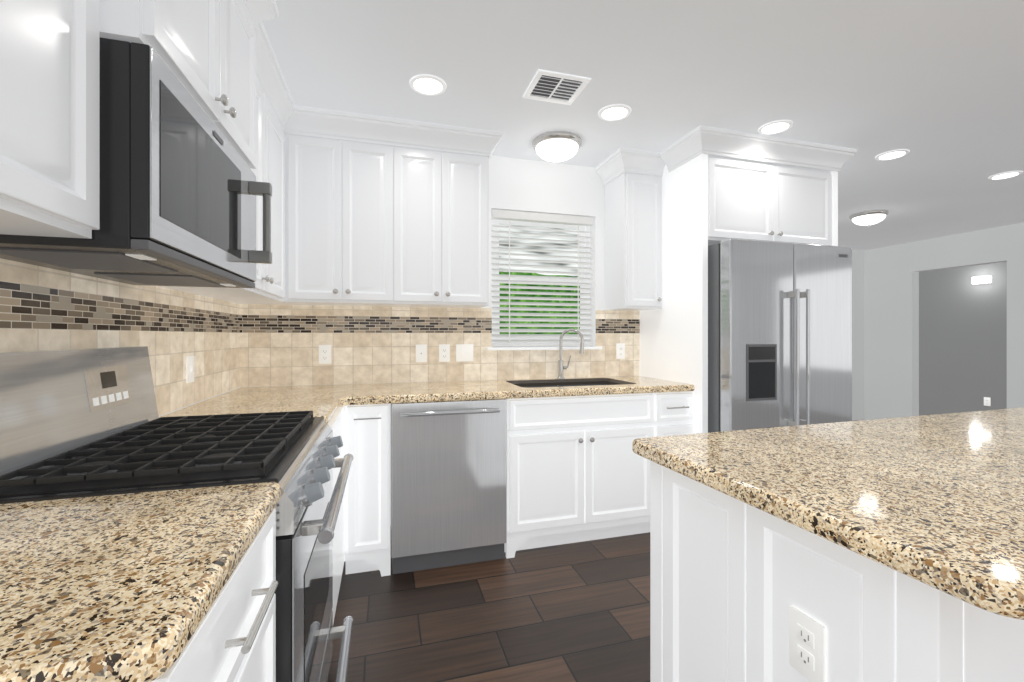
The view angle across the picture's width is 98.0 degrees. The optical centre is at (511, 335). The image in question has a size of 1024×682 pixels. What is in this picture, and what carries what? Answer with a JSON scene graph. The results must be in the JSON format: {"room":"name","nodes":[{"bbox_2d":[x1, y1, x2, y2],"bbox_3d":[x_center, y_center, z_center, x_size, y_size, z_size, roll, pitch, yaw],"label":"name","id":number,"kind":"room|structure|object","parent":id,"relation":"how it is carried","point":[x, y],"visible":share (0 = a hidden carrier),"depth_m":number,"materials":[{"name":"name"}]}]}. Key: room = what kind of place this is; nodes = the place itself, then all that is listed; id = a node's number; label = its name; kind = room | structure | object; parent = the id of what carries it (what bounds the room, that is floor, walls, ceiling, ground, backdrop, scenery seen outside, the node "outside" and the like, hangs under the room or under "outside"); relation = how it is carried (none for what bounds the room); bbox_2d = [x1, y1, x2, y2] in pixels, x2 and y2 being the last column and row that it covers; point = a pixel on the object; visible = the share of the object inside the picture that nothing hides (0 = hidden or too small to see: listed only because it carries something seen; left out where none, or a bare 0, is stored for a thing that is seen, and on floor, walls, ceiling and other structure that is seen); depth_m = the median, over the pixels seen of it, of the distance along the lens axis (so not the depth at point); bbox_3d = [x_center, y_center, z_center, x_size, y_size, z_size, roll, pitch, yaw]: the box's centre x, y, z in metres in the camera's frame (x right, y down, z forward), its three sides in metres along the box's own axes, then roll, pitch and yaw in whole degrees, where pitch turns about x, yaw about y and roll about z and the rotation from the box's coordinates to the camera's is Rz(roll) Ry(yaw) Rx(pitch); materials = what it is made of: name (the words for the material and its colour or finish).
{"room":"kitchen","nodes":[
{"label":"kitchen","id":0,"kind":"room"},
{"bbox_2d":[159,387,238,416],"bbox_3d":[-0.856,-0.003,-0.209,0.120,2.440,6.070,0,0,-16],"label":"wall","id":1,"kind":"structure","parent":0,"point":[196,403],"depth_m":2.00,"materials":[{"name":"beige tile"}]},
{"bbox_2d":[0,0,111,238],"bbox_3d":[-0.844,-0.702,0.528,0.306,1.036,0.580,0,0,-16],"label":"upper cabinet","id":2,"kind":"object","parent":1,"relation":"attached to","point":[50,49],"depth_m":0.72,"materials":[{"name":"white paint"}]},
{"bbox_2d":[0,258,243,415],"bbox_3d":[-1.257,0.059,1.424,0.008,0.485,2.430,0,0,-16],"label":"tile backsplash","id":3,"kind":"structure","parent":1,"relation":"attached to","point":[228,346],"depth_m":1.52,"materials":[{"name":"beige tile"}]},
{"bbox_2d":[186,356,193,382],"bbox_3d":[-1.392,0.147,1.931,0.012,0.115,0.070,0,0,-16],"label":"electrical outlet","id":4,"kind":"object","parent":3,"relation":"attached to","point":[189,369],"visible":1,"depth_m":1.91,"materials":[{"name":"white plastic"}]},
{"bbox_2d":[108,0,263,179],"bbox_3d":[-0.993,-0.899,1.182,0.380,0.641,0.760,0,0,-16],"label":"upper cabinet","id":5,"kind":"object","parent":1,"relation":"attached to","point":[215,48],"depth_m":1.21,"materials":[{"name":"white paint"}]},
{"bbox_2d":[0,37,271,287],"bbox_3d":[-0.957,-0.368,1.192,0.434,0.406,0.750,0,0,-16],"label":"over-the-range microwave","id":6,"kind":"object","parent":5,"relation":"attached to","point":[181,188],"visible":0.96,"depth_m":0.96,"materials":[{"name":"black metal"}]},
{"bbox_2d":[159,52,287,303],"bbox_3d":[-1.250,-0.702,1.945,0.306,1.036,0.848,0,0,-16],"label":"upper cabinet","id":7,"kind":"object","parent":1,"relation":"attached to","point":[271,284],"depth_m":2.15,"materials":[{"name":"white paint"}]},
{"bbox_2d":[239,156,616,387],"bbox_3d":[0.141,-0.003,3.172,3.900,2.440,0.120,0,0,-16],"label":"wall","id":8,"kind":"structure","parent":0,"point":[516,184],"depth_m":3.16,"materials":[{"name":"white paint"}]},
{"bbox_2d":[288,104,395,306],"bbox_3d":[-1.003,-0.702,2.621,0.582,1.036,0.305,0,0,-16],"label":"upper cabinet","id":9,"kind":"object","parent":8,"relation":"attached to","point":[368,210],"depth_m":2.48,"materials":[{"name":"white paint"}]},
{"bbox_2d":[244,304,639,386],"bbox_3d":[-0.323,0.059,2.972,2.658,0.485,0.008,0,0,-16],"label":"tile backsplash","id":10,"kind":"structure","parent":8,"relation":"attached to","point":[369,344],"depth_m":2.85,"materials":[{"name":"beige tile"}]},
{"bbox_2d":[319,345,330,363],"bbox_3d":[-1.146,0.117,2.727,0.070,0.115,0.008,0,0,-16],"label":"electrical outlet","id":11,"kind":"object","parent":10,"relation":"attached to","point":[324,354],"visible":1,"depth_m":2.73,"materials":[{"name":"white plastic"}]},
{"bbox_2d":[416,344,426,361],"bbox_3d":[-0.589,0.117,2.887,0.070,0.115,0.008,0,0,-16],"label":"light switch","id":12,"kind":"object","parent":10,"relation":"attached to","point":[421,353],"visible":1,"depth_m":2.89,"materials":[{"name":"white plastic"}]},
{"bbox_2d":[439,344,449,361],"bbox_3d":[-0.444,0.117,2.928,0.070,0.115,0.008,0,0,-16],"label":"electrical outlet","id":13,"kind":"object","parent":10,"relation":"attached to","point":[444,352],"visible":1,"depth_m":2.93,"materials":[{"name":"white plastic"}]},
{"bbox_2d":[456,344,472,361],"bbox_3d":[-0.314,0.117,2.964,0.115,0.115,0.012,0,0,-16],"label":"light switch","id":14,"kind":"object","parent":10,"relation":"attached to","point":[464,352],"visible":1,"depth_m":2.96,"materials":[{"name":"white plastic"}]},
{"bbox_2d":[616,343,624,358],"bbox_3d":[0.802,0.117,3.286,0.070,0.115,0.008,0,0,-16],"label":"electrical outlet","id":15,"kind":"object","parent":10,"relation":"attached to","point":[620,350],"visible":1,"depth_m":3.28,"materials":[{"name":"white plastic"}]},
{"bbox_2d":[396,120,491,307],"bbox_3d":[-0.451,-0.702,2.779,0.566,1.036,0.305,0,0,-16],"label":"upper cabinet","id":16,"kind":"object","parent":8,"relation":"attached to","point":[442,172],"depth_m":2.63,"materials":[{"name":"white paint"}]},
{"bbox_2d":[487,219,601,350],"bbox_3d":[0.224,-0.383,3.175,0.850,0.969,0.150,0,0,-16],"label":"window","id":17,"kind":"structure","parent":8,"relation":"in","point":[537,224],"depth_m":3.20,"materials":[{"name":"white"}]},
{"bbox_2d":[491,209,592,346],"bbox_3d":[0.224,-0.393,3.172,0.756,0.942,0.055,0,0,-16],"label":"window blinds","id":18,"kind":"object","parent":17,"relation":"attached to","point":[539,217],"visible":0.88,"depth_m":3.16,"materials":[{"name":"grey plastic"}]},
{"bbox_2d":[595,148,664,310],"bbox_3d":[0.830,-0.702,3.118,0.362,1.037,0.359,0,0,-16],"label":"upper cabinet","id":19,"kind":"object","parent":8,"relation":"attached to","point":[631,180],"visible":1,"depth_m":3.02,"materials":[{"name":"white paint"}]},
{"bbox_2d":[327,415,921,681],"bbox_3d":[2.487,1.247,2.211,12.000,0.060,9.120,0,0,-16],"label":"floor","id":20,"kind":"structure","parent":0,"point":[576,612],"depth_m":1.91,"materials":[{"name":"brown wood"}]},
{"bbox_2d":[0,346,352,681],"bbox_3d":[-0.830,0.627,1.228,0.698,1.180,0.751,0,0,-16],"label":"gas range","id":21,"kind":"object","parent":20,"relation":"on","point":[79,423],"visible":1,"depth_m":1.07,"materials":[{"name":"silver metal"}]},
{"bbox_2d":[152,508,277,681],"bbox_3d":[-0.694,0.780,0.612,0.639,0.873,0.500,0,0,-16],"label":"base cabinet","id":22,"kind":"object","parent":20,"relation":"on","point":[233,639],"visible":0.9,"depth_m":0.70,"materials":[{"name":"white paint"}]},
{"bbox_2d":[0,482,280,681],"bbox_3d":[-0.699,0.323,0.596,0.605,0.042,0.530,0,0,-16],"label":"countertop","id":23,"kind":"structure","parent":22,"relation":"on","point":[129,587],"depth_m":0.56,"materials":[{"name":"stone"}]},
{"bbox_2d":[328,405,347,622],"bbox_3d":[-1.133,0.780,2.135,0.620,0.872,1.150,0,0,-16],"label":"base cabinet","id":24,"kind":"object","parent":20,"relation":"on","point":[338,423],"depth_m":2.00,"materials":[{"name":"white paint"}]},
{"bbox_2d":[348,404,390,576],"bbox_3d":[-0.802,0.780,2.505,0.221,0.872,0.618,0,0,-16],"label":"base cabinet","id":25,"kind":"object","parent":20,"relation":"on","point":[369,425],"depth_m":2.22,"materials":[{"name":"white paint"}]},
{"bbox_2d":[159,392,354,422],"bbox_3d":[-1.025,0.323,1.834,0.660,0.042,0.510,0,0,-16],"label":"countertop","id":26,"kind":"structure","parent":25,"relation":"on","point":[325,401],"depth_m":1.92,"materials":[{"name":"stone"}]},
{"bbox_2d":[208,376,693,404],"bbox_3d":[-0.228,0.323,2.660,2.648,0.042,0.640,0,0,-16],"label":"countertop","id":27,"kind":"structure","parent":25,"relation":"on","point":[408,392],"depth_m":2.53,"materials":[{"name":"stone"}]},
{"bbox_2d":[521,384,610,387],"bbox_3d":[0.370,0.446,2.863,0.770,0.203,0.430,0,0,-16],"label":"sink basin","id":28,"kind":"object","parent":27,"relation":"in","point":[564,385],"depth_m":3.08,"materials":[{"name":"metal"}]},
{"bbox_2d":[557,328,583,378],"bbox_3d":[0.404,0.127,3.096,0.169,0.350,0.116,0,0,-16],"label":"faucet","id":29,"kind":"object","parent":27,"relation":"on","point":[561,367],"visible":0.98,"depth_m":3.09,"materials":[{"name":"silver metal"}]},
{"bbox_2d":[391,399,506,573],"bbox_3d":[-0.395,0.781,2.594,0.600,0.872,0.671,0,0,-16],"label":"dishwasher","id":30,"kind":"object","parent":20,"relation":"on","point":[448,483],"visible":0.96,"depth_m":2.32,"materials":[{"name":"grey metal"}]},
{"bbox_2d":[640,126,856,433],"bbox_3d":[1.578,-0.002,3.123,1.223,2.437,0.762,0,0,-16],"label":"enclosure","id":31,"kind":"object","parent":20,"relation":"on","point":[719,185],"visible":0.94,"depth_m":2.82,"materials":[{"name":"white paint"}]},
{"bbox_2d":[708,238,851,432],"bbox_3d":[1.600,0.329,3.046,0.945,1.776,0.886,0,0,-16],"label":"refrigerator","id":32,"kind":"object","parent":20,"relation":"on","point":[779,334],"visible":0.5,"depth_m":2.65,"materials":[{"name":"grey metal"}]},
{"bbox_2d":[650,461,1023,681],"bbox_3d":[1.439,0.780,1.257,1.976,0.873,0.706,0,0,-18],"label":"kitchen island","id":33,"kind":"object","parent":20,"relation":"on","point":[732,579],"visible":0.42,"depth_m":0.90,"materials":[{"name":"white paint"}]},
{"bbox_2d":[789,605,825,681],"bbox_3d":[0.551,0.582,0.833,0.008,0.115,0.070,0,0,-17],"label":"electrical outlet","id":34,"kind":"object","parent":33,"relation":"attached to","point":[807,646],"visible":1,"depth_m":0.83,"materials":[{"name":"white plastic"}]},
{"bbox_2d":[632,407,1023,619],"bbox_3d":[1.450,0.323,1.222,2.060,0.042,0.835,0,0,-18],"label":"island countertop","id":35,"kind":"structure","parent":33,"relation":"on","point":[935,501],"depth_m":0.91,"materials":[{"name":"stone"}]},
{"bbox_2d":[262,0,1023,249],"bbox_3d":[2.487,-1.238,2.211,12.000,0.030,9.120,0,0,-16],"label":"ceiling","id":36,"kind":"structure","parent":0,"point":[935,88],"depth_m":2.10,"materials":[{"name":"paint"}]},
{"bbox_2d":[409,74,446,95],"bbox_3d":[-0.409,-1.218,2.171,0.180,0.009,0.180,0,0,-16],"label":"recessed light","id":37,"kind":"object","parent":36,"relation":"in","point":[428,84],"visible":1,"depth_m":2.16,"materials":[{"name":"white"}]},
{"bbox_2d":[532,131,581,161],"bbox_3d":[0.284,-1.161,2.817,0.314,0.121,0.314,0,0,-16],"label":"ceiling lamp","id":38,"kind":"object","parent":36,"relation":"attached to","point":[557,146],"visible":1,"depth_m":2.73,"materials":[{"name":"white glass"}]},
{"bbox_2d":[523,69,590,104],"bbox_3d":[0.215,-1.216,2.197,0.265,0.015,0.245,0,0,-16],"label":"ceiling vent","id":39,"kind":"object","parent":36,"relation":"in","point":[555,87],"visible":1,"depth_m":2.18,"materials":[{"name":"white metal"}]},
{"bbox_2d":[598,104,631,120],"bbox_3d":[0.562,-1.218,2.439,0.180,0.009,0.180,0,0,-16],"label":"recessed light","id":40,"kind":"object","parent":36,"relation":"in","point":[614,112],"visible":1,"depth_m":2.43,"materials":[{"name":"white"}]},
{"bbox_2d":[758,120,792,134],"bbox_3d":[1.545,-1.218,2.612,0.180,0.009,0.180,0,0,-16],"label":"recessed light","id":41,"kind":"object","parent":36,"relation":"in","point":[774,127],"visible":1,"depth_m":2.61,"materials":[{"name":"white"}]},
{"bbox_2d":[849,210,888,225],"bbox_3d":[3.593,-1.161,4.484,0.314,0.121,0.314,0,0,-16],"label":"ceiling lamp","id":42,"kind":"object","parent":36,"relation":"attached to","point":[868,218],"visible":1,"depth_m":4.40,"materials":[{"name":"white glass"}]},
{"bbox_2d":[875,149,909,160],"bbox_3d":[2.570,-1.218,3.010,0.180,0.009,0.180,0,0,-16],"label":"recessed light","id":43,"kind":"object","parent":36,"relation":"in","point":[893,154],"visible":1,"depth_m":3.00,"materials":[{"name":"white"}]},
{"bbox_2d":[988,171,1022,179],"bbox_3d":[3.760,-1.218,3.393,0.180,0.009,0.180,0,0,-16],"label":"recessed light","id":44,"kind":"object","parent":36,"relation":"in","point":[1005,175],"visible":0.96,"depth_m":3.39,"materials":[{"name":"white"}]},
{"bbox_2d":[852,250,863,420],"bbox_3d":[3.288,-0.003,5.967,3.930,2.440,0.120,0,0,-16],"label":"wall","id":45,"kind":"structure","parent":0,"point":[857,334],"depth_m":6.38,"materials":[{"name":"grey paint"}]},
{"bbox_2d":[864,222,1023,419],"bbox_3d":[6.206,-0.003,2.700,0.120,2.440,7.770,0,0,-16],"label":"wall","id":46,"kind":"structure","parent":0,"point":[891,331],"depth_m":5.86,"materials":[{"name":"grey paint"}]},
{"bbox_2d":[919,262,1006,414],"bbox_3d":[6.556,-0.003,5.833,0.120,2.440,3.040,0,0,-16],"label":"wall","id":47,"kind":"structure","parent":0,"point":[962,343],"depth_m":6.29,"materials":[{"name":"paint"}]},
{"bbox_2d":[972,275,991,283],"bbox_3d":[6.387,-0.753,6.055,0.080,0.100,0.180,0,0,-16],"label":"light","id":48,"kind":"object","parent":47,"relation":"attached to","point":[982,279],"visible":1,"depth_m":6.02,"materials":[{"name":"white"}]},
{"bbox_2d":[984,397,990,405],"bbox_3d":[6.434,0.897,6.027,0.008,0.115,0.070,0,0,-16],"label":"electrical outlet","id":49,"kind":"object","parent":47,"relation":"attached to","point":[987,401],"visible":1,"depth_m":6.02,"materials":[{"name":"white plastic"}]},
{"label":"outside","id":50,"kind":"structure","parent":0,"visible":0},
{"bbox_2d":[499,224,579,333],"bbox_3d":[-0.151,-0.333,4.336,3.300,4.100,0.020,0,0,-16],"label":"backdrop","id":51,"kind":"structure","parent":50,"point":[538,258],"depth_m":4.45,"materials":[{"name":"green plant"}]}
]}

